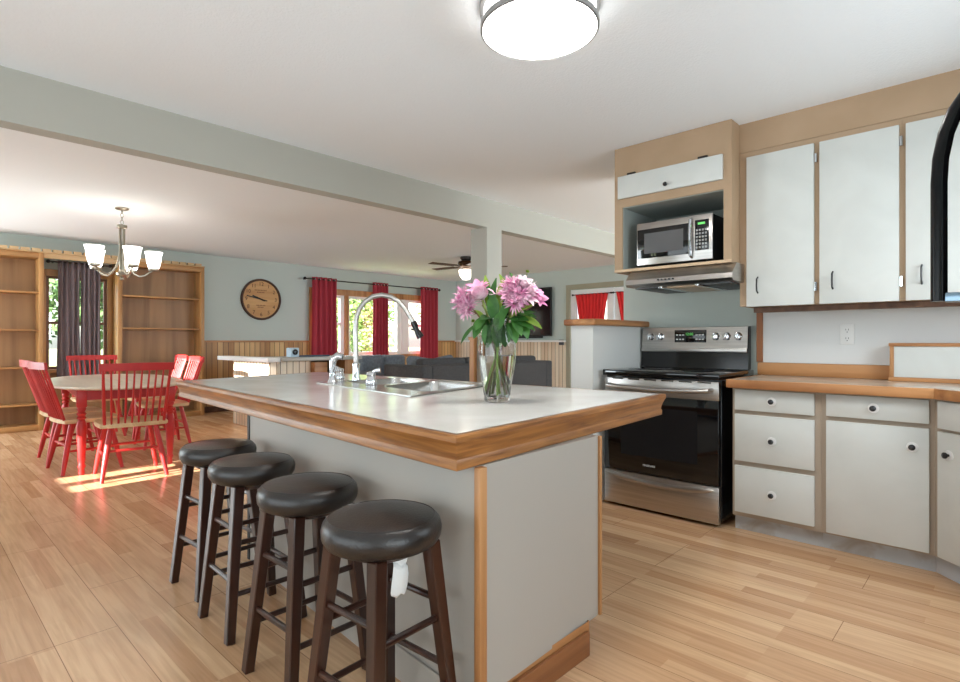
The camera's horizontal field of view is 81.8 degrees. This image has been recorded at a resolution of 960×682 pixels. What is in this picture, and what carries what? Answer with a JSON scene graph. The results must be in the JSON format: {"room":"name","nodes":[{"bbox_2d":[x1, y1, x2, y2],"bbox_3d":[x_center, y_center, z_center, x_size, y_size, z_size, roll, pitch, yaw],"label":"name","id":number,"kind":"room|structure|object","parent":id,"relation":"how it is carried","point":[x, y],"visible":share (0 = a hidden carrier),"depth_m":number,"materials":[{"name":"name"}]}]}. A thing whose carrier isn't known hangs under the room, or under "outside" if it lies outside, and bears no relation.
{"room":"kitchen","nodes":[
{"label":"kitchen","id":0,"kind":"room"},
{"bbox_2d":[0,232,455,356],"bbox_3d":[-4.075,-0.114,8.814,0.120,2.440,10.390,0,0,43],"label":"wall","id":1,"kind":"structure","parent":0,"point":[225,278],"depth_m":9.19,"materials":[{"name":"grey paint"}]},
{"bbox_2d":[44,269,112,373],"bbox_3d":[-5.341,-0.254,7.354,0.150,1.340,0.830,0,0,43],"label":"window","id":2,"kind":"structure","parent":1,"relation":"in","point":[107,323],"depth_m":7.59,"materials":[{"name":"brown wood"}]},
{"bbox_2d":[44,371,112,426],"bbox_3d":[-5.346,0.761,7.359,0.025,0.690,0.790,0,0,43],"label":"trim","id":3,"kind":"structure","parent":1,"relation":"attached to","point":[58,391],"depth_m":7.30,"materials":[{"name":"brown wood"}]},
{"bbox_2d":[46,259,111,267],"bbox_3d":[-5.271,-1.009,7.288,0.163,0.047,0.716,0,0,43],"label":"curtain rod","id":4,"kind":"object","parent":1,"relation":"attached to","point":[47,260],"visible":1,"depth_m":7.16,"materials":[{"name":"grey"}]},
{"bbox_2d":[57,261,79,376],"bbox_3d":[-5.313,-0.236,7.161,0.059,1.585,0.256,0,0,43],"label":"curtain","id":5,"kind":"object","parent":4,"relation":"hanging from","point":[68,332],"visible":0.89,"depth_m":7.14,"materials":[{"name":"grey fabric"}]},
{"bbox_2d":[80,262,100,374],"bbox_3d":[-5.149,-0.236,7.327,0.059,1.585,0.231,0,0,43],"label":"curtain","id":6,"kind":"object","parent":4,"relation":"hanging from","point":[90,280],"visible":0.75,"depth_m":7.31,"materials":[{"name":"grey fabric"}]},
{"bbox_2d":[0,245,204,267],"bbox_3d":[-5.193,-1.089,7.310,0.315,0.110,2.870,0,0,43],"label":"trim","id":7,"kind":"structure","parent":1,"relation":"attached to","point":[55,254],"depth_m":7.08,"materials":[{"name":"brown wood"}]},
{"bbox_2d":[204,406,230,412],"bbox_3d":[-2.423,1.061,10.451,0.025,0.090,5.500,0,0,43],"label":"baseboard","id":8,"kind":"structure","parent":1,"relation":"attached to","point":[212,408],"depth_m":8.62,"materials":[{"name":"brown wood"}]},
{"bbox_2d":[240,279,280,319],"bbox_3d":[-3.619,-0.688,9.167,0.045,0.684,0.684,0,0,43],"label":"wall clock","id":9,"kind":"object","parent":1,"relation":"attached to","point":[260,299],"visible":1,"depth_m":9.16,"materials":[{"name":"brown"}]},
{"bbox_2d":[204,340,454,341],"bbox_3d":[-2.423,0.006,10.444,0.035,0.030,5.490,0,0,43],"label":"trim","id":10,"kind":"structure","parent":1,"relation":"attached to","point":[204,340],"depth_m":9.16,"materials":[{"name":"brown wood"}]},
{"bbox_2d":[204,342,455,406],"bbox_3d":[-2.427,0.518,10.455,0.015,0.995,5.500,0,0,43],"label":"trim","id":11,"kind":"structure","parent":1,"relation":"attached to","point":[213,368],"depth_m":8.94,"materials":[{"name":"brown wood"}]},
{"bbox_2d":[303,277,440,291],"bbox_3d":[-1.999,-1.089,10.780,0.189,0.057,3.196,0,0,43],"label":"curtain rod","id":12,"kind":"object","parent":1,"relation":"attached to","point":[304,278],"visible":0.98,"depth_m":10.47,"materials":[{"name":"grey metal"}]},
{"bbox_2d":[311,277,336,354],"bbox_3d":[-2.769,-0.186,9.875,0.079,1.885,0.537,0,0,43],"label":"curtain","id":13,"kind":"object","parent":12,"relation":"hanging from","point":[324,292],"visible":0.74,"depth_m":9.87,"materials":[{"name":"red fabric"}]},
{"bbox_2d":[372,282,388,354],"bbox_3d":[-1.930,-0.186,10.760,0.079,1.885,0.389,0,0,43],"label":"curtain","id":14,"kind":"object","parent":12,"relation":"hanging from","point":[380,305],"visible":0.66,"depth_m":10.76,"materials":[{"name":"red fabric"}]},
{"bbox_2d":[420,287,437,357],"bbox_3d":[-1.070,-0.186,11.668,0.079,1.885,0.516,0,0,43],"label":"curtain","id":15,"kind":"object","parent":12,"relation":"hanging from","point":[429,298],"visible":0.72,"depth_m":11.67,"materials":[{"name":"red fabric"}]},
{"bbox_2d":[309,287,440,356],"bbox_3d":[-1.978,-0.319,10.911,0.160,1.270,3.120,0,0,43],"label":"window","id":16,"kind":"structure","parent":1,"relation":"in","point":[402,325],"depth_m":10.57,"materials":[{"name":"brown wood"}]},
{"bbox_2d":[0,65,614,381],"bbox_3d":[-0.207,-0.114,5.066,0.210,2.440,10.270,0,0,43],"label":"beam","id":17,"kind":"structure","parent":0,"point":[29,103],"depth_m":3.64,"materials":[{"name":"grey paint"}]},
{"bbox_2d":[468,337,476,381],"bbox_3d":[-0.069,0.533,5.289,0.075,1.145,0.054,0,0,43],"label":"trim","id":18,"kind":"structure","parent":17,"relation":"attached to","point":[473,342],"depth_m":5.28,"materials":[{"name":"brown wood"}]},
{"bbox_2d":[0,0,959,281],"bbox_3d":[0.084,-1.384,4.872,11.580,0.100,10.390,0,0,43],"label":"ceiling","id":19,"kind":"structure","parent":0,"point":[414,89],"depth_m":2.96,"materials":[{"name":"white paint"}]},
{"bbox_2d":[84,207,162,279],"bbox_3d":[-3.573,-0.972,5.549,0.676,0.725,0.690,0,0,43],"label":"chandelier","id":20,"kind":"object","parent":19,"relation":"hanging from","point":[128,259],"visible":1,"depth_m":5.52,"materials":[{"name":"white glass"}]},
{"bbox_2d":[428,256,507,279],"bbox_3d":[-0.255,-1.149,8.797,1.273,0.370,1.282,0,0,43],"label":"ceiling fan","id":21,"kind":"object","parent":19,"relation":"hanging from","point":[465,263],"visible":0.76,"depth_m":8.71,"materials":[{"name":"grey glass"}]},
{"bbox_2d":[479,0,600,60],"bbox_3d":[0.236,-1.281,2.201,0.476,0.106,0.476,0,0,43],"label":"ceiling light","id":22,"kind":"object","parent":19,"relation":"attached to","point":[529,30],"visible":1,"depth_m":2.17,"materials":[{"name":"white glass"}]},
{"bbox_2d":[0,411,959,681],"bbox_3d":[0.084,1.156,4.872,11.580,0.100,10.390,0,0,43],"label":"floor","id":23,"kind":"structure","parent":0,"point":[87,594],"depth_m":2.33,"materials":[{"name":"laminate"}]},
{"bbox_2d":[0,249,43,433],"bbox_3d":[-5.853,0.006,6.628,0.295,2.200,0.970,0,0,43],"label":"bookcase","id":24,"kind":"object","parent":23,"relation":"on","point":[21,272],"visible":0.77,"depth_m":6.88,"materials":[{"name":"brown wood"}]},
{"bbox_2d":[19,359,101,462],"bbox_3d":[-3.929,0.639,5.202,0.510,0.940,0.610,0,0,43],"label":"dining chair","id":25,"kind":"object","parent":23,"relation":"on","point":[23,363],"visible":0.62,"depth_m":5.16,"materials":[{"name":"red paint"}]},
{"bbox_2d":[27,361,123,475],"bbox_3d":[-3.500,0.639,4.782,0.510,0.940,0.610,0,0,39],"label":"dining chair","id":26,"kind":"object","parent":23,"relation":"on","point":[46,390],"visible":0.8,"depth_m":4.62,"materials":[{"name":"red paint"}]},
{"bbox_2d":[66,355,126,435],"bbox_3d":[-4.496,0.639,6.502,0.510,0.940,0.610,0,0,-45],"label":"dining chair","id":27,"kind":"object","parent":23,"relation":"on","point":[74,357],"visible":0.3,"depth_m":6.62,"materials":[{"name":"red paint"}]},
{"bbox_2d":[45,374,181,474],"bbox_3d":[-3.566,0.740,5.397,1.070,0.732,2.160,0,0,-41],"label":"dining table","id":28,"kind":"object","parent":23,"relation":"on","point":[84,388],"visible":0.73,"depth_m":4.88,"materials":[{"name":"brown wood"}]},
{"bbox_2d":[93,362,174,483],"bbox_3d":[-2.851,0.639,4.543,0.510,0.940,0.610,0,0,-41],"label":"dining chair","id":29,"kind":"object","parent":23,"relation":"on","point":[107,425],"visible":1,"depth_m":4.42,"materials":[{"name":"red wood"}]},
{"bbox_2d":[125,355,187,438],"bbox_3d":[-3.841,0.639,6.596,0.610,0.940,0.510,0,0,-43],"label":"dining chair","id":30,"kind":"object","parent":23,"relation":"on","point":[178,372],"visible":0.29,"depth_m":6.59,"materials":[{"name":"red paint"}]},
{"bbox_2d":[112,262,203,417],"bbox_3d":[-4.595,0.006,7.956,0.295,2.200,1.110,0,0,43],"label":"bookcase","id":31,"kind":"object","parent":23,"relation":"on","point":[158,316],"visible":0.56,"depth_m":8.04,"materials":[{"name":"brown wood"}]},
{"bbox_2d":[133,356,204,450],"bbox_3d":[-3.329,0.639,5.959,0.610,0.940,0.510,0,0,-43],"label":"dining chair","id":32,"kind":"object","parent":23,"relation":"on","point":[198,360],"visible":0.69,"depth_m":5.93,"materials":[{"name":"red paint"}]},
{"bbox_2d":[169,438,259,602],"bbox_3d":[-1.204,0.788,2.553,0.326,0.642,0.326,0,0,41],"label":"bar stool","id":33,"kind":"object","parent":23,"relation":"on","point":[199,454],"visible":0.77,"depth_m":2.50,"materials":[{"name":"brown leather"}]},
{"bbox_2d":[179,439,256,466],"bbox_3d":[-1.204,0.507,2.553,0.326,0.081,0.326,0,0,41],"label":"cushion","id":34,"kind":"object","parent":33,"relation":"on","point":[202,453],"depth_m":2.44,"materials":[{"name":"brown leather"}]},
{"bbox_2d":[198,452,306,645],"bbox_3d":[-0.912,0.788,2.221,0.326,0.642,0.326,0,0,-45],"label":"bar stool","id":35,"kind":"object","parent":23,"relation":"on","point":[241,472],"visible":0.85,"depth_m":2.13,"materials":[{"name":"brown leather"}]},
{"bbox_2d":[207,452,294,486],"bbox_3d":[-0.912,0.507,2.221,0.326,0.081,0.326,0,0,-45],"label":"cushion","id":36,"kind":"object","parent":35,"relation":"on","point":[253,469],"depth_m":2.11,"materials":[{"name":"brown leather"}]},
{"bbox_2d":[217,355,361,425],"bbox_3d":[-2.644,0.656,7.678,1.560,0.900,1.330,0,0,43],"label":"breakfast bar","id":37,"kind":"object","parent":23,"relation":"on","point":[243,366],"visible":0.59,"depth_m":7.18,"materials":[{"name":"white wood"}]},
{"bbox_2d":[286,348,298,356],"bbox_3d":[-2.393,0.146,7.089,0.135,0.120,0.120,0,0,43],"label":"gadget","id":38,"kind":"object","parent":37,"relation":"on","point":[290,352],"visible":0.98,"depth_m":7.05,"materials":[{"name":"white plastic"}]},
{"bbox_2d":[299,355,329,356],"bbox_3d":[-2.195,0.195,7.308,0.060,0.022,0.450,0,0,43],"label":"strap","id":39,"kind":"object","parent":37,"relation":"on","point":[299,355],"visible":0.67,"depth_m":7.26,"materials":[{"name":"grey"}]},
{"bbox_2d":[241,472,365,681],"bbox_3d":[-0.577,0.788,1.863,0.326,0.642,0.326,0,0,42],"label":"bar stool","id":40,"kind":"object","parent":23,"relation":"on","point":[298,498],"visible":0.87,"depth_m":1.80,"materials":[{"name":"brown wood"}]},
{"bbox_2d":[256,472,357,516],"bbox_3d":[-0.577,0.507,1.863,0.326,0.081,0.326,0,0,42],"label":"cushion","id":41,"kind":"object","parent":40,"relation":"on","point":[306,494],"depth_m":1.76,"materials":[{"name":"brown leather"}]},
{"bbox_2d":[307,499,455,681],"bbox_3d":[-0.267,0.788,1.514,0.326,0.642,0.326,0,0,40],"label":"bar stool","id":42,"kind":"object","parent":23,"relation":"on","point":[382,534],"visible":1,"depth_m":1.48,"materials":[{"name":"brown wood"}]},
{"bbox_2d":[320,500,441,561],"bbox_3d":[-0.267,0.507,1.514,0.326,0.081,0.326,0,0,40],"label":"cushion","id":43,"kind":"object","parent":42,"relation":"on","point":[372,530],"depth_m":1.41,"materials":[{"name":"brown leather"}]},
{"bbox_2d":[358,354,404,375],"bbox_3d":[-1.559,0.671,9.295,0.850,0.870,1.250,0,0,43],"label":"sofa","id":44,"kind":"object","parent":23,"relation":"on","point":[368,363],"visible":0.17,"depth_m":9.23,"materials":[{"name":"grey fabric"}]},
{"bbox_2d":[358,355,383,375],"bbox_3d":[-1.825,0.428,9.233,0.190,0.385,0.445,0,0,43],"label":"cushion","id":45,"kind":"object","parent":44,"relation":"on","point":[368,362],"depth_m":9.15,"materials":[{"name":"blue fabric"}]},
{"bbox_2d":[382,354,404,375],"bbox_3d":[-1.512,0.428,9.563,0.190,0.385,0.445,0,0,43],"label":"cushion","id":46,"kind":"object","parent":44,"relation":"on","point":[387,359],"depth_m":9.46,"materials":[{"name":"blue fabric"}]},
{"bbox_2d":[247,415,601,681],"bbox_3d":[-0.533,0.728,2.812,2.558,0.757,1.150,0,0,43],"label":"base cabinet","id":47,"kind":"object","parent":23,"relation":"on","point":[520,538],"visible":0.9,"depth_m":1.76,"materials":[{"name":"grey wood"}]},
{"bbox_2d":[176,366,665,471],"bbox_3d":[-0.634,0.247,3.018,2.989,0.203,1.491,0,0,43],"label":"countertop","id":48,"kind":"structure","parent":47,"relation":"on","point":[459,430],"depth_m":2.07,"materials":[{"name":"white laminate"}]},
{"bbox_2d":[351,293,423,381],"bbox_3d":[-0.554,-0.025,3.327,0.436,0.534,0.056,0,0,1],"label":"faucet","id":49,"kind":"object","parent":48,"relation":"on","point":[356,365],"visible":1,"depth_m":3.32,"materials":[{"name":"silver metal"}]},
{"bbox_2d":[316,368,482,396],"bbox_3d":[-0.430,0.283,3.090,1.071,0.276,0.770,0,0,43],"label":"sink","id":50,"kind":"object","parent":48,"relation":"in","point":[401,386],"depth_m":3.12,"materials":[{"name":"silver metal"}]},
{"bbox_2d":[327,352,343,381],"bbox_3d":[-0.855,0.157,3.269,0.098,0.183,0.067,0,0,3],"label":"side spray","id":51,"kind":"object","parent":50,"relation":"on","point":[337,356],"visible":0.94,"depth_m":3.25,"materials":[{"name":"silver metal"}]},
{"bbox_2d":[478,319,515,402],"bbox_3d":[0.070,0.079,2.280,0.158,0.338,0.158,0,0,43],"label":"vase","id":52,"kind":"object","parent":48,"relation":"on","point":[497,357],"visible":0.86,"depth_m":2.22,"materials":[{"name":"clear glass"}]},
{"bbox_2d":[449,286,480,343],"bbox_3d":[-0.019,-0.006,2.249,0.235,0.456,0.125,0,0,13],"label":"stem","id":53,"kind":"object","parent":52,"relation":"in","point":[462,301],"visible":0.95,"depth_m":2.25,"materials":[{"name":"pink plant"}]},
{"bbox_2d":[471,286,488,343],"bbox_3d":[0.028,0.001,2.222,0.070,0.442,0.154,0,0,43],"label":"stem","id":54,"kind":"object","parent":52,"relation":"in","point":[478,293],"visible":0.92,"depth_m":2.20,"materials":[{"name":"pink plant"}]},
{"bbox_2d":[465,275,496,315],"bbox_3d":[0.017,-0.025,2.250,0.158,0.493,0.120,0,0,-11],"label":"stem","id":55,"kind":"object","parent":52,"relation":"in","point":[476,282],"visible":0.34,"depth_m":2.27,"materials":[{"name":"pink plant"}]},
{"bbox_2d":[471,291,498,338],"bbox_3d":[0.046,0.011,2.246,0.157,0.422,0.075,0,0,-8],"label":"stem","id":56,"kind":"object","parent":52,"relation":"in","point":[492,303],"visible":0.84,"depth_m":2.23,"materials":[{"name":"green plant"}]},
{"bbox_2d":[485,278,503,311],"bbox_3d":[0.069,-0.018,2.245,0.076,0.480,0.080,0,0,-23],"label":"stem","id":57,"kind":"object","parent":52,"relation":"in","point":[498,296],"visible":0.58,"depth_m":2.25,"materials":[{"name":"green plant"}]},
{"bbox_2d":[499,270,528,311],"bbox_3d":[0.150,-0.037,2.290,0.204,0.518,0.041,0,0,8],"label":"stem","id":58,"kind":"object","parent":52,"relation":"in","point":[527,271],"visible":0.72,"depth_m":2.29,"materials":[{"name":"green plant"}]},
{"bbox_2d":[497,275,532,342],"bbox_3d":[0.124,-0.025,2.225,0.171,0.493,0.127,0,0,43],"label":"stem","id":59,"kind":"object","parent":52,"relation":"in","point":[512,295],"visible":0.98,"depth_m":2.21,"materials":[{"name":"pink plant"}]},
{"bbox_2d":[494,304,535,342],"bbox_3d":[0.119,0.018,2.245,0.210,0.407,0.089,0,0,8],"label":"stem","id":60,"kind":"object","parent":52,"relation":"in","point":[516,329],"visible":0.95,"depth_m":2.22,"materials":[{"name":"green plant"}]},
{"bbox_2d":[512,275,539,330],"bbox_3d":[0.146,-0.026,2.269,0.204,0.495,0.138,0,0,43],"label":"stem","id":61,"kind":"object","parent":52,"relation":"in","point":[523,282],"visible":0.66,"depth_m":2.23,"materials":[{"name":"pink plant"}]},
{"bbox_2d":[523,285,548,338],"bbox_3d":[0.159,-0.009,2.288,0.247,0.461,0.113,0,0,14],"label":"stem","id":62,"kind":"object","parent":52,"relation":"in","point":[540,296],"visible":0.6,"depth_m":2.26,"materials":[{"name":"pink plant"}]},
{"bbox_2d":[384,355,551,386],"bbox_3d":[-0.067,0.666,7.998,0.800,0.880,2.680,0,0,43],"label":"sofa","id":63,"kind":"object","parent":23,"relation":"on","point":[528,370],"visible":0.25,"depth_m":7.28,"materials":[{"name":"grey fabric"}]},
{"bbox_2d":[406,356,423,364],"bbox_3d":[-0.802,0.406,7.441,0.231,0.421,0.439,0,0,43],"label":"throw pillow","id":64,"kind":"object","parent":63,"relation":"on","point":[410,360],"visible":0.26,"depth_m":7.35,"materials":[{"name":"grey fabric"}]},
{"bbox_2d":[416,357,464,364],"bbox_3d":[-0.513,0.423,7.346,0.190,0.395,0.770,0,0,43],"label":"cushion","id":65,"kind":"object","parent":63,"relation":"on","point":[423,361],"depth_m":7.21,"materials":[{"name":"grey fabric"}]},
{"bbox_2d":[437,355,452,357],"bbox_3d":[-0.478,0.406,7.782,0.231,0.421,0.439,0,0,43],"label":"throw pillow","id":66,"kind":"object","parent":63,"relation":"on","point":[446,356],"visible":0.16,"depth_m":7.82,"materials":[{"name":"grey fabric"}]},
{"bbox_2d":[462,357,469,363],"bbox_3d":[0.024,0.423,7.912,0.190,0.395,0.770,0,0,43],"label":"cushion","id":67,"kind":"object","parent":63,"relation":"on","point":[467,359],"depth_m":7.60,"materials":[{"name":"grey fabric"}]},
{"bbox_2d":[515,355,535,360],"bbox_3d":[0.560,0.423,8.479,0.190,0.395,0.770,0,0,43],"label":"cushion","id":68,"kind":"object","parent":63,"relation":"on","point":[523,357],"depth_m":8.52,"materials":[{"name":"grey fabric"}]},
{"bbox_2d":[603,326,753,524],"bbox_3d":[1.314,0.503,3.733,0.803,1.206,0.723,0,0,43],"label":"range","id":69,"kind":"object","parent":23,"relation":"on","point":[678,461],"visible":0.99,"depth_m":3.50,"materials":[{"name":"black"}]},
{"bbox_2d":[603,366,753,379],"bbox_3d":[1.328,0.211,3.728,0.776,0.041,0.620,0,0,43],"label":"cooktop","id":70,"kind":"object","parent":69,"relation":"in","point":[642,372],"depth_m":3.59,"materials":[{"name":"black glass"}]},
{"bbox_2d":[733,388,822,546],"bbox_3d":[1.839,0.685,3.299,0.451,0.842,0.660,0,0,43],"label":"base cabinet","id":71,"kind":"object","parent":23,"relation":"on","point":[777,434],"visible":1,"depth_m":3.07,"materials":[{"name":"beige paint"}]},
{"bbox_2d":[821,393,935,571],"bbox_3d":[2.173,0.685,2.983,0.467,0.842,0.660,0,0,43],"label":"base cabinet","id":72,"kind":"object","parent":23,"relation":"on","point":[878,452],"visible":0.99,"depth_m":2.76,"materials":[{"name":"beige paint"}]},
{"bbox_2d":[930,92,959,302],"bbox_3d":[1.279,0.226,0.896,0.806,1.760,0.780,0,0,43],"label":"refrigerator","id":73,"kind":"object","parent":23,"relation":"on","point":[939,292],"visible":1,"depth_m":0.92,"materials":[{"name":"black"}]},
{"bbox_2d":[935,399,959,583],"bbox_3d":[2.592,0.685,2.393,0.950,0.842,0.940,0,0,43],"label":"base cabinet","id":74,"kind":"object","parent":23,"relation":"on","point":[947,413],"visible":1,"depth_m":2.53,"materials":[{"name":"beige paint"}]},
{"bbox_2d":[726,362,959,401],"bbox_3d":[2.221,0.206,2.700,1.910,0.128,1.020,0,0,43],"label":"countertop","id":75,"kind":"structure","parent":74,"relation":"on","point":[870,380],"depth_m":3.09,"materials":[{"name":"beige laminate"}]},
{"bbox_2d":[888,343,959,383],"bbox_3d":[2.734,0.117,2.795,1.076,0.212,0.149,0,0,43],"label":"shelf box","id":76,"kind":"object","parent":75,"relation":"on","point":[909,362],"visible":1,"depth_m":3.01,"materials":[{"name":"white wood"}]},
{"bbox_2d":[456,265,623,339],"bbox_3d":[3.660,-0.114,8.559,11.460,2.440,0.120,0,0,43],"label":"wall","id":77,"kind":"structure","parent":0,"point":[558,280],"depth_m":10.51,"materials":[{"name":"grey paint"}]},
{"bbox_2d":[455,340,565,341],"bbox_3d":[0.528,0.004,11.389,2.940,0.035,0.080,0,0,43],"label":"trim","id":78,"kind":"structure","parent":77,"relation":"attached to","point":[455,340],"depth_m":10.81,"materials":[{"name":"white"}]},
{"bbox_2d":[456,342,565,386],"bbox_3d":[0.541,0.518,11.421,2.965,0.995,0.015,0,0,43],"label":"trim","id":79,"kind":"structure","parent":77,"relation":"attached to","point":[554,352],"depth_m":10.69,"materials":[{"name":"brown wood"}]},
{"bbox_2d":[502,287,551,337],"bbox_3d":[0.777,-0.541,11.128,1.660,0.975,0.112,0,0,43],"label":"television","id":80,"kind":"object","parent":77,"relation":"attached to","point":[543,313],"visible":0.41,"depth_m":10.63,"materials":[{"name":"black plastic"}]},
{"bbox_2d":[571,287,614,387],"bbox_3d":[2.018,0.081,10.032,0.890,2.050,0.100,0,0,43],"label":"door","id":81,"kind":"structure","parent":77,"relation":"in","point":[611,297],"depth_m":10.03,"materials":[{"name":"white"}]},
{"bbox_2d":[566,280,623,387],"bbox_3d":[2.338,0.030,9.707,1.980,2.151,0.031,0,0,43],"label":"trim","id":82,"kind":"structure","parent":77,"relation":"attached to","point":[569,288],"depth_m":10.33,"materials":[{"name":"beige wood"}]},
{"bbox_2d":[615,287,623,319],"bbox_3d":[2.679,0.081,9.406,0.890,2.050,0.100,0,0,43],"label":"door","id":83,"kind":"structure","parent":77,"relation":"in","point":[617,289],"depth_m":9.68,"materials":[{"name":"white"}]},
{"bbox_2d":[572,325,644,499],"bbox_3d":[0.960,0.499,4.089,0.170,1.213,0.743,0,0,43],"label":"wall","id":84,"kind":"structure","parent":0,"point":[595,348],"depth_m":3.86,"materials":[{"name":"white paint"}]},
{"bbox_2d":[564,319,648,326],"bbox_3d":[0.951,-0.129,4.082,0.255,0.044,0.805,0,0,43],"label":"trim","id":85,"kind":"structure","parent":84,"relation":"on","point":[567,322],"depth_m":3.85,"materials":[{"name":"brown wood"}]},
{"bbox_2d":[624,275,860,374],"bbox_3d":[2.295,-0.114,3.418,3.050,2.440,0.120,0,0,43],"label":"wall","id":86,"kind":"structure","parent":0,"point":[720,308],"depth_m":4.05,"materials":[{"name":"grey paint"}]},
{"bbox_2d":[614,119,739,274],"bbox_3d":[1.395,-0.903,3.773,0.785,0.858,0.598,0,0,43],"label":"upper cabinet","id":87,"kind":"object","parent":86,"relation":"attached to","point":[693,172],"visible":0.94,"depth_m":3.59,"materials":[{"name":"beige paint"}]},
{"bbox_2d":[637,213,723,267],"bbox_3d":[1.377,-0.644,3.745,0.512,0.310,0.429,0,0,43],"label":"microwave","id":88,"kind":"object","parent":87,"relation":"in","point":[697,238],"visible":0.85,"depth_m":3.58,"materials":[{"name":"silver metal"}]},
{"bbox_2d":[625,262,743,293],"bbox_3d":[1.435,-0.409,3.712,0.693,0.124,0.607,0,0,43],"label":"range hood","id":89,"kind":"object","parent":87,"relation":"attached to","point":[725,276],"visible":0.94,"depth_m":3.52,"materials":[{"name":"metal"}]},
{"bbox_2d":[667,285,719,291],"bbox_3d":[1.448,-0.354,3.746,0.190,0.011,0.430,0,0,43],"label":"lamp","id":90,"kind":"object","parent":89,"relation":"attached to","point":[684,288],"depth_m":3.68,"materials":[{"name":"beige glass"}]},
{"bbox_2d":[756,313,762,361],"bbox_3d":[1.876,-0.036,3.712,0.038,0.352,0.030,0,0,43],"label":"trim","id":91,"kind":"structure","parent":86,"relation":"attached to","point":[759,316],"depth_m":3.70,"materials":[{"name":"brown wood"}]},
{"bbox_2d":[740,137,821,307],"bbox_3d":[1.881,-0.681,3.409,0.419,0.946,0.458,0,0,43],"label":"upper cabinet","id":92,"kind":"object","parent":86,"relation":"attached to","point":[778,184],"visible":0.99,"depth_m":3.26,"materials":[{"name":"beige paint"}]},
{"bbox_2d":[817,118,905,304],"bbox_3d":[2.173,-0.681,3.132,0.389,0.946,0.458,0,0,43],"label":"upper cabinet","id":93,"kind":"object","parent":86,"relation":"attached to","point":[860,170],"visible":0.98,"depth_m":2.98,"materials":[{"name":"beige paint"}]},
{"bbox_2d":[763,306,959,364],"bbox_3d":[2.582,-0.026,3.053,1.892,0.335,0.014,0,0,43],"label":"backsplash","id":94,"kind":"structure","parent":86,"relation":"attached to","point":[803,336],"depth_m":3.34,"materials":[{"name":"white"}]},
{"bbox_2d":[840,324,853,343],"bbox_3d":[2.233,-0.041,3.369,0.073,0.124,0.008,0,0,43],"label":"wall outlet","id":95,"kind":"object","parent":94,"relation":"attached to","point":[846,330],"visible":1,"depth_m":3.37,"materials":[{"name":"white plastic"}]},
{"bbox_2d":[903,108,959,301],"bbox_3d":[2.461,-0.681,2.859,0.410,0.946,0.458,0,0,43],"label":"upper cabinet","id":96,"kind":"object","parent":86,"relation":"attached to","point":[920,132],"visible":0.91,"depth_m":2.80,"materials":[{"name":"beige paint"}]},
{"bbox_2d":[739,69,959,153],"bbox_3d":[2.437,-1.244,2.913,1.910,0.180,0.414,0,0,43],"label":"soffit","id":97,"kind":"structure","parent":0,"point":[937,92],"depth_m":3.01,"materials":[{"name":"beige paint"}]},
{"bbox_2d":[754,301,959,312],"bbox_3d":[2.191,-0.195,3.076,1.250,0.033,0.040,0,0,43],"label":"trim","id":98,"kind":"structure","parent":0,"point":[911,304],"depth_m":3.12,"materials":[{"name":"brown wood"}]},
{"bbox_3d":[2.018,-0.849,10.010,0.836,0.036,0.053,0,0,43],"label":"curtain rod","id":99,"kind":"object","parent":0,"visible":0},
{"bbox_2d":[576,292,607,318],"bbox_3d":[2.014,-0.586,10.004,0.684,0.546,0.034,0,0,43],"label":"door curtain","id":100,"kind":"object","parent":99,"relation":"hanging from","point":[591,306],"visible":0.84,"depth_m":10.00,"materials":[{"name":"red fabric"}]},
{"bbox_3d":[2.656,-0.849,9.404,0.916,0.036,0.053,0,0,43],"label":"curtain rod","id":101,"kind":"object","parent":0,"visible":0},
{"bbox_2d":[616,291,623,319],"bbox_3d":[2.652,-0.587,9.399,0.764,0.546,0.034,0,0,43],"label":"door curtain","id":102,"kind":"object","parent":101,"relation":"hanging from","point":[620,296],"visible":0.05,"depth_m":9.59,"materials":[{"name":"red fabric"}]},
{"label":"outside","id":103,"kind":"structure","parent":0,"visible":0},
{"bbox_2d":[49,347,419,365],"bbox_3d":[-43.799,1.706,62.164,130.900,0.200,150.000,0,0,43],"label":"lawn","id":104,"kind":"structure","parent":103,"point":[52,352],"depth_m":71.19,"materials":[{"name":"green plant"}]},
{"bbox_2d":[49,279,102,348],"bbox_3d":[-8.436,-0.437,11.494,4.077,4.095,3.841,0,0,43],"label":"tree","id":105,"kind":"object","parent":104,"relation":"on","point":[53,283],"visible":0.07,"depth_m":10.95,"materials":[{"name":"green plant"}]},
{"bbox_2d":[337,298,394,351],"bbox_3d":[-4.060,-0.242,16.257,5.076,3.708,3.422,0,0,43],"label":"bush","id":106,"kind":"object","parent":104,"relation":"on","point":[368,320],"visible":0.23,"depth_m":15.69,"materials":[{"name":"green plant"}]},
{"bbox_2d":[350,300,390,351],"bbox_3d":[-4.619,-2.674,19.864,7.856,8.569,6.415,0,0,38],"label":"tree","id":107,"kind":"object","parent":104,"relation":"on","point":[351,300],"visible":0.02,"depth_m":20.28,"materials":[{"name":"green plant"}]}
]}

